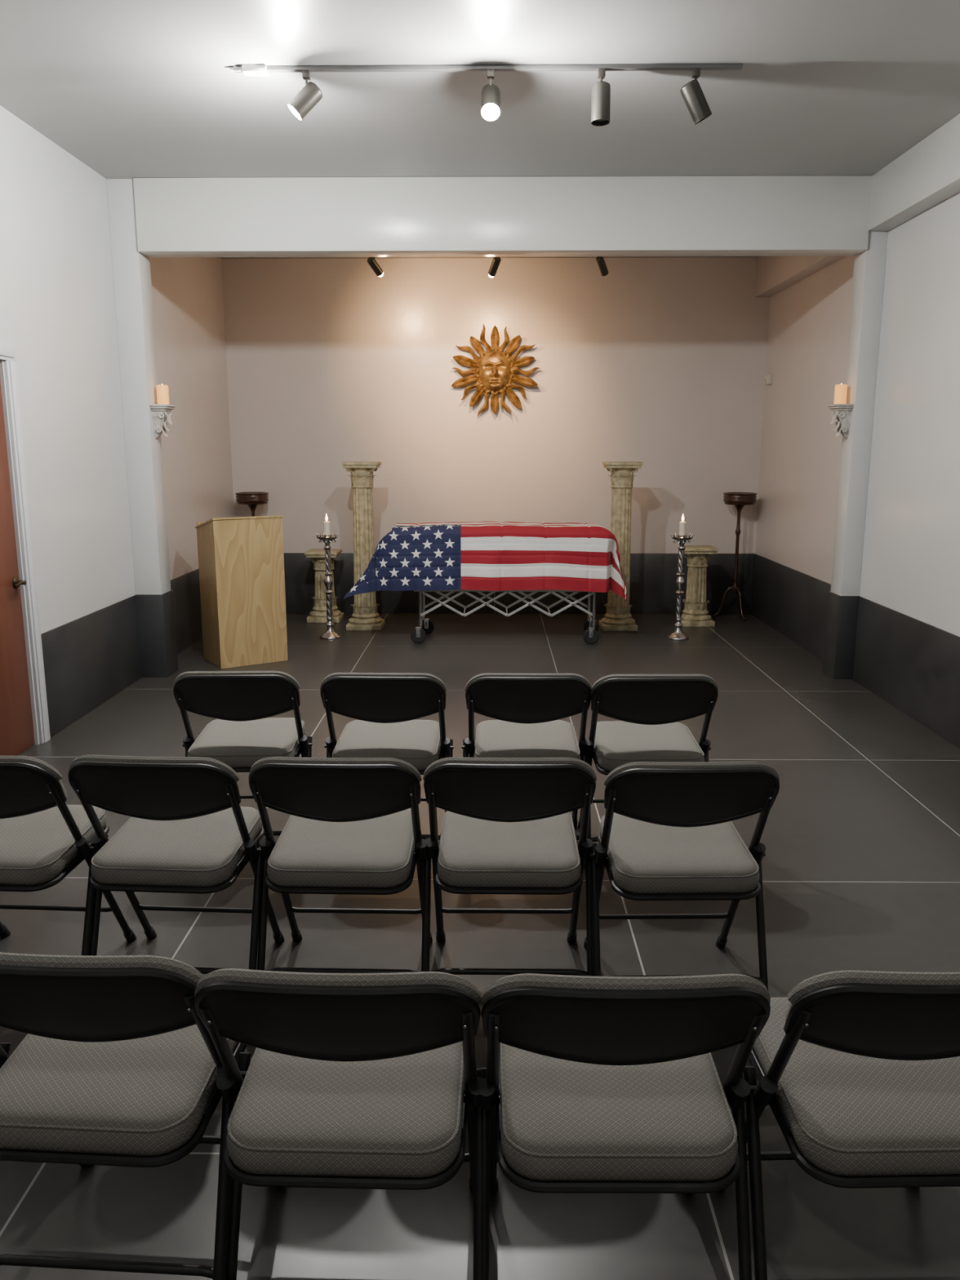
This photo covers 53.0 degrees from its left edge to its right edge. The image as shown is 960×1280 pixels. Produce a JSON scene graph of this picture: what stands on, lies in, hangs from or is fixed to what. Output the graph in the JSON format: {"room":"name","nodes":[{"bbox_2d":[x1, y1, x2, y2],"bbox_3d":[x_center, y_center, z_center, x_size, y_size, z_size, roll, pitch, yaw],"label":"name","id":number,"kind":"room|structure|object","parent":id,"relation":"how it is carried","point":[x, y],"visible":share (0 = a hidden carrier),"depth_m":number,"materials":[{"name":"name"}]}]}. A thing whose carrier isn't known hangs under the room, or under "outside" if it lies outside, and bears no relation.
{"room":"funeral home chapel","nodes":[
{"label":"funeral home chapel","id":0,"kind":"room"},
{"bbox_2d":[0,105,234,633],"bbox_3d":[-2.511,-0.746,3.503,0.150,3.285,11.500,0,11,1],"label":"wall","id":1,"kind":"structure","parent":0,"point":[58,312],"depth_m":5.89,"materials":[{"name":"paint"}]},
{"bbox_2d":[0,379,35,755],"bbox_3d":[-2.463,-0.335,4.635,0.042,2.022,0.914,0,11,1],"label":"door","id":2,"kind":"structure","parent":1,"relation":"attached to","point":[16,726],"depth_m":5.00,"materials":[{"name":"brown wood"}]},
{"bbox_2d":[12,576,26,588],"bbox_3d":[-2.405,-0.293,5.016,0.066,0.066,0.145,0,11,1],"label":"door handle","id":3,"kind":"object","parent":2,"relation":"attached to","point":[16,582],"depth_m":5.03,"materials":[{"name":"brown metal"}]},
{"bbox_2d":[0,342,50,744],"bbox_3d":[-2.486,-0.376,4.627,0.176,2.115,1.120,0,11,1],"label":"frame","id":4,"kind":"object","parent":1,"relation":"attached to","point":[8,371],"visible":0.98,"depth_m":5.08,"materials":[{"name":"paint"}]},
{"bbox_2d":[40,568,202,737],"bbox_3d":[-2.430,0.575,3.767,0.012,0.590,11.500,0,11,1],"label":"wainscoting","id":5,"kind":"structure","parent":1,"relation":"attached to","point":[90,659],"depth_m":6.07,"materials":[{"name":"paint"}]},
{"bbox_2d":[367,257,383,276],"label":"track light","id":6,"kind":"object","parent":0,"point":[371,261],"depth_m":7.33,"materials":[{"name":"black metal"}]},
{"bbox_2d":[0,613,959,1279],"bbox_3d":[0.073,0.929,3.807,5.620,0.120,12.100,0,11,1],"label":"floor","id":7,"kind":"structure","parent":0,"point":[860,837],"depth_m":3.24,"materials":[{"name":"tile"}]},
{"bbox_2d":[0,755,136,955],"bbox_3d":[-1.385,0.655,2.896,0.512,0.794,0.505,1,11,4],"label":"folding chair","id":8,"kind":"object","parent":7,"relation":"on","point":[43,838],"visible":0.9,"depth_m":2.74,"materials":[{"name":"black metal"}]},
{"bbox_2d":[0,951,251,1279],"bbox_3d":[-0.693,0.860,1.873,0.512,0.794,0.505,1,11,4],"label":"folding chair","id":9,"kind":"object","parent":7,"relation":"on","point":[116,1064],"visible":0.81,"depth_m":1.68,"materials":[{"name":"grey fabric"}]},
{"bbox_2d":[106,178,177,677],"bbox_3d":[-2.302,-1.369,6.603,0.192,3.285,0.234,0,11,1],"label":"pilaster","id":10,"kind":"object","parent":7,"relation":"on","point":[131,273],"visible":0.93,"depth_m":6.52,"materials":[{"name":"paint"}]},
{"bbox_2d":[149,383,176,439],"bbox_3d":[-2.155,-1.555,6.559,0.125,0.367,0.170,0,11,1],"label":"candle sconce","id":11,"kind":"object","parent":10,"relation":"attached to","point":[161,411],"visible":1,"depth_m":6.52,"materials":[{"name":"paint"}]},
{"bbox_2d":[67,755,284,973],"bbox_3d":[-0.892,0.657,2.885,0.512,0.794,0.505,1,11,4],"label":"folding chair","id":12,"kind":"object","parent":7,"relation":"on","point":[188,830],"visible":0.94,"depth_m":2.69,"materials":[{"name":"black metal"}]},
{"bbox_2d":[195,515,288,668],"bbox_3d":[-1.798,-0.391,7.279,0.528,1.102,0.436,-7,13,-32],"label":"lectern","id":13,"kind":"object","parent":7,"relation":"on","point":[241,559],"visible":1,"depth_m":7.11,"materials":[{"name":"brown wood"}]},
{"bbox_2d":[173,671,312,835],"bbox_3d":[-0.926,0.459,3.871,0.512,0.794,0.505,0,11,-1],"label":"folding chair","id":14,"kind":"object","parent":7,"relation":"on","point":[242,733],"visible":0.83,"depth_m":3.67,"materials":[{"name":"black metal"}]},
{"bbox_2d":[235,492,268,516],"bbox_3d":[-2.145,-0.794,9.083,0.344,1.178,0.340,0,11,1],"label":"pedestal stand","id":15,"kind":"object","parent":7,"relation":"on","point":[252,500],"visible":0.6,"depth_m":8.88,"materials":[{"name":"brown wood"}]},
{"bbox_2d":[304,548,343,622],"bbox_3d":[-1.451,-0.507,8.994,0.300,0.655,0.300,0,11,1],"label":"pedestal","id":16,"kind":"object","parent":7,"relation":"on","point":[318,615],"visible":0.85,"depth_m":8.92,"materials":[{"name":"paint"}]},
{"bbox_2d":[315,514,341,639],"bbox_3d":[-1.279,-0.538,8.129,0.187,1.055,0.187,0,11,1],"label":"candlestick","id":17,"kind":"object","parent":7,"relation":"on","point":[326,537],"visible":1,"depth_m":8.11,"materials":[{"name":"silver metal"}]},
{"bbox_2d":[248,756,432,973],"bbox_3d":[-0.395,0.659,2.874,0.512,0.794,0.505,0,11,2],"label":"folding chair","id":18,"kind":"object","parent":7,"relation":"on","point":[351,828],"visible":0.97,"depth_m":2.68,"materials":[{"name":"grey fabric"}]},
{"bbox_2d":[194,968,490,1279],"bbox_3d":[-0.231,0.871,1.818,0.512,0.794,0.505,0,11,2],"label":"folding chair","id":19,"kind":"object","parent":7,"relation":"on","point":[368,1081],"visible":0.99,"depth_m":1.62,"materials":[{"name":"grey fabric"}]},
{"bbox_2d":[341,461,384,631],"bbox_3d":[-1.031,-0.833,8.546,0.310,1.470,0.310,0,11,1],"label":"column","id":20,"kind":"structure","parent":7,"relation":"on","point":[365,615],"depth_m":8.47,"materials":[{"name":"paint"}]},
{"bbox_2d":[320,672,453,839],"bbox_3d":[-0.359,0.464,3.845,0.512,0.794,0.505,0,11,2],"label":"folding chair","id":21,"kind":"object","parent":7,"relation":"on","point":[385,706],"visible":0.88,"depth_m":3.64,"materials":[{"name":"black metal"}]},
{"bbox_2d":[410,589,599,644],"bbox_3d":[0.226,-0.235,8.131,1.595,0.460,0.452,0,11,1],"label":"cart","id":22,"kind":"object","parent":7,"relation":"on","point":[418,635],"depth_m":7.93,"materials":[{"name":"silver metal"}]},
{"bbox_2d":[422,756,596,976],"bbox_3d":[0.084,0.659,2.874,0.512,0.794,0.505,0,11,1],"label":"folding chair","id":23,"kind":"object","parent":7,"relation":"on","point":[508,826],"visible":0.95,"depth_m":2.68,"materials":[{"name":"grey fabric"}]},
{"bbox_2d":[461,672,591,839],"bbox_3d":[0.184,0.466,3.838,0.512,0.794,0.505,0,11,1],"label":"folding chair","id":24,"kind":"object","parent":7,"relation":"on","point":[527,708],"visible":0.81,"depth_m":3.64,"materials":[{"name":"black metal"}]},
{"bbox_2d":[598,461,643,631],"bbox_3d":[1.239,-0.828,8.519,0.310,1.470,0.310,0,11,1],"label":"column","id":25,"kind":"structure","parent":7,"relation":"on","point":[618,616],"depth_m":8.43,"materials":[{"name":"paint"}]},
{"bbox_2d":[473,973,770,1279],"bbox_3d":[0.239,0.873,1.808,0.512,0.794,0.505,0,11,0],"label":"folding chair","id":26,"kind":"object","parent":7,"relation":"on","point":[592,1084],"visible":0.98,"depth_m":1.61,"materials":[{"name":"grey fabric"}]},
{"bbox_2d":[577,674,718,868],"bbox_3d":[0.652,0.469,3.823,0.512,0.794,0.505,0,11,0],"label":"folding chair","id":27,"kind":"object","parent":7,"relation":"on","point":[649,708],"visible":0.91,"depth_m":3.62,"materials":[{"name":"black metal"}]},
{"bbox_2d":[666,514,693,640],"bbox_3d":[1.684,-0.531,8.094,0.187,1.055,0.187,0,11,1],"label":"candlestick","id":28,"kind":"object","parent":7,"relation":"on","point":[682,538],"visible":1,"depth_m":8.07,"materials":[{"name":"silver metal"}]},
{"bbox_2d":[583,761,779,990],"bbox_3d":[0.573,0.666,2.838,0.512,0.794,0.505,0,11,-1],"label":"folding chair","id":29,"kind":"object","parent":7,"relation":"on","point":[668,832],"visible":0.97,"depth_m":2.64,"materials":[{"name":"grey fabric"}]},
{"bbox_2d":[675,545,718,626],"bbox_3d":[1.977,-0.495,8.791,0.300,0.710,0.300,0,11,1],"label":"pedestal","id":30,"kind":"object","parent":7,"relation":"on","point":[695,614],"visible":1,"depth_m":8.71,"materials":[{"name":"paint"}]},
{"bbox_2d":[712,492,756,621],"bbox_3d":[2.390,-0.783,9.029,0.344,1.178,0.340,0,11,1],"label":"pedestal stand","id":31,"kind":"object","parent":7,"relation":"on","point":[739,500],"visible":1,"depth_m":8.98,"materials":[{"name":"brown wood"}]},
{"bbox_2d":[719,969,959,1279],"bbox_3d":[0.747,0.871,1.821,0.512,0.794,0.505,0,11,-1],"label":"folding chair","id":32,"kind":"object","parent":7,"relation":"on","point":[858,1072],"visible":0.88,"depth_m":1.64,"materials":[{"name":"grey fabric"}]},
{"bbox_2d":[822,231,888,679],"bbox_3d":[2.551,-1.357,6.545,0.142,3.285,0.234,0,11,1],"label":"pilaster","id":33,"kind":"object","parent":7,"relation":"on","point":[842,604],"visible":0.82,"depth_m":6.50,"materials":[{"name":"paint"}]},
{"bbox_2d":[826,383,853,439],"bbox_3d":[2.429,-1.544,6.504,0.125,0.367,0.170,0,11,1],"label":"candle sconce","id":34,"kind":"object","parent":33,"relation":"attached to","point":[842,412],"visible":1,"depth_m":6.46,"materials":[{"name":"paint"}]},
{"bbox_3d":[0.163,-0.691,8.009,1.670,0.478,0.429,0,11,1],"label":"casket","id":35,"kind":"object","parent":7,"relation":"on","visible":0},
{"bbox_2d":[343,520,626,606],"bbox_3d":[0.045,-0.644,7.992,2.277,0.651,0.657,0,11,1],"label":"flag","id":36,"kind":"object","parent":35,"relation":"on","point":[486,555],"visible":1,"depth_m":7.72,"materials":[{"name":"fabric"}]},
{"bbox_2d":[0,0,959,258],"bbox_3d":[0.073,-2.409,3.136,5.620,0.120,12.100,0,11,1],"label":"ceiling","id":37,"kind":"structure","parent":0,"point":[130,89],"depth_m":4.58,"materials":[{"name":"paint"}]},
{"bbox_2d":[229,63,742,126],"bbox_3d":[0.022,-2.469,4.362,2.311,0.245,0.154,0,11,1],"label":"track light","id":38,"kind":"object","parent":37,"relation":"attached to","point":[310,95],"visible":1,"depth_m":4.34,"materials":[{"name":"silver metal"}]},
{"bbox_2d":[488,257,501,277],"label":"track light","id":39,"kind":"object","parent":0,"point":[492,271],"depth_m":7.32,"materials":[{"name":"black metal"}]},
{"bbox_2d":[221,257,769,600],"bbox_3d":[0.144,-1.887,9.182,5.320,3.285,0.150,0,11,1],"label":"wall","id":40,"kind":"structure","parent":0,"point":[659,363],"depth_m":9.02,"materials":[{"name":"paint"}]},
{"bbox_2d":[451,323,540,417],"bbox_3d":[0.145,-2.485,8.877,0.826,0.836,0.213,0,11,1],"label":"wall sculpture","id":41,"kind":"object","parent":40,"relation":"attached to","point":[495,371],"visible":1,"depth_m":8.89,"materials":[{"name":"gold metal"}]},
{"bbox_2d":[283,552,754,613],"bbox_3d":[0.142,-0.549,9.368,4.993,0.590,0.012,0,11,1],"label":"wainscoting","id":42,"kind":"structure","parent":40,"relation":"attached to","point":[653,588],"depth_m":9.38,"materials":[{"name":"paint"}]},
{"bbox_2d":[133,175,872,257],"bbox_3d":[0.137,-2.751,6.275,4.710,0.445,0.210,0,11,1],"label":"ceiling beam","id":43,"kind":"structure","parent":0,"point":[748,215],"depth_m":6.18,"materials":[{"name":"white paint"}]},
{"bbox_2d":[595,256,608,275],"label":"track light","id":44,"kind":"object","parent":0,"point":[600,260],"depth_m":7.30,"materials":[{"name":"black metal"}]},
{"bbox_2d":[755,256,844,297],"bbox_3d":[2.571,-3.063,7.575,0.135,0.345,2.480,0,11,1],"label":"ceiling soffit","id":45,"kind":"structure","parent":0,"point":[774,274],"depth_m":8.03,"materials":[{"name":"beige paint"}]},
{"bbox_2d":[755,191,959,636],"bbox_3d":[2.658,-0.734,3.441,0.150,3.285,11.500,0,11,1],"label":"wall","id":46,"kind":"structure","parent":0,"point":[911,558],"depth_m":6.16,"materials":[{"name":"paint"}]},
{"bbox_2d":[764,373,772,384],"bbox_3d":[2.620,-2.373,8.773,0.061,0.090,0.090,0,11,1],"label":"sensor","id":47,"kind":"object","parent":46,"relation":"attached to","point":[768,377],"visible":1,"depth_m":8.73,"materials":[{"name":"beige plastic"}]},
{"bbox_2d":[751,553,959,748],"bbox_3d":[2.577,0.587,3.707,0.012,0.590,11.500,0,11,1],"label":"wainscoting","id":48,"kind":"structure","parent":46,"relation":"attached to","point":[913,664],"depth_m":6.21,"materials":[{"name":"paint"}]},
{"bbox_2d":[868,113,959,231],"bbox_3d":[2.499,-1.918,1.833,0.135,0.330,8.810,0,11,1],"label":"ceiling soffit","id":49,"kind":"structure","parent":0,"point":[927,174],"depth_m":5.47,"materials":[{"name":"white paint"}]}
]}

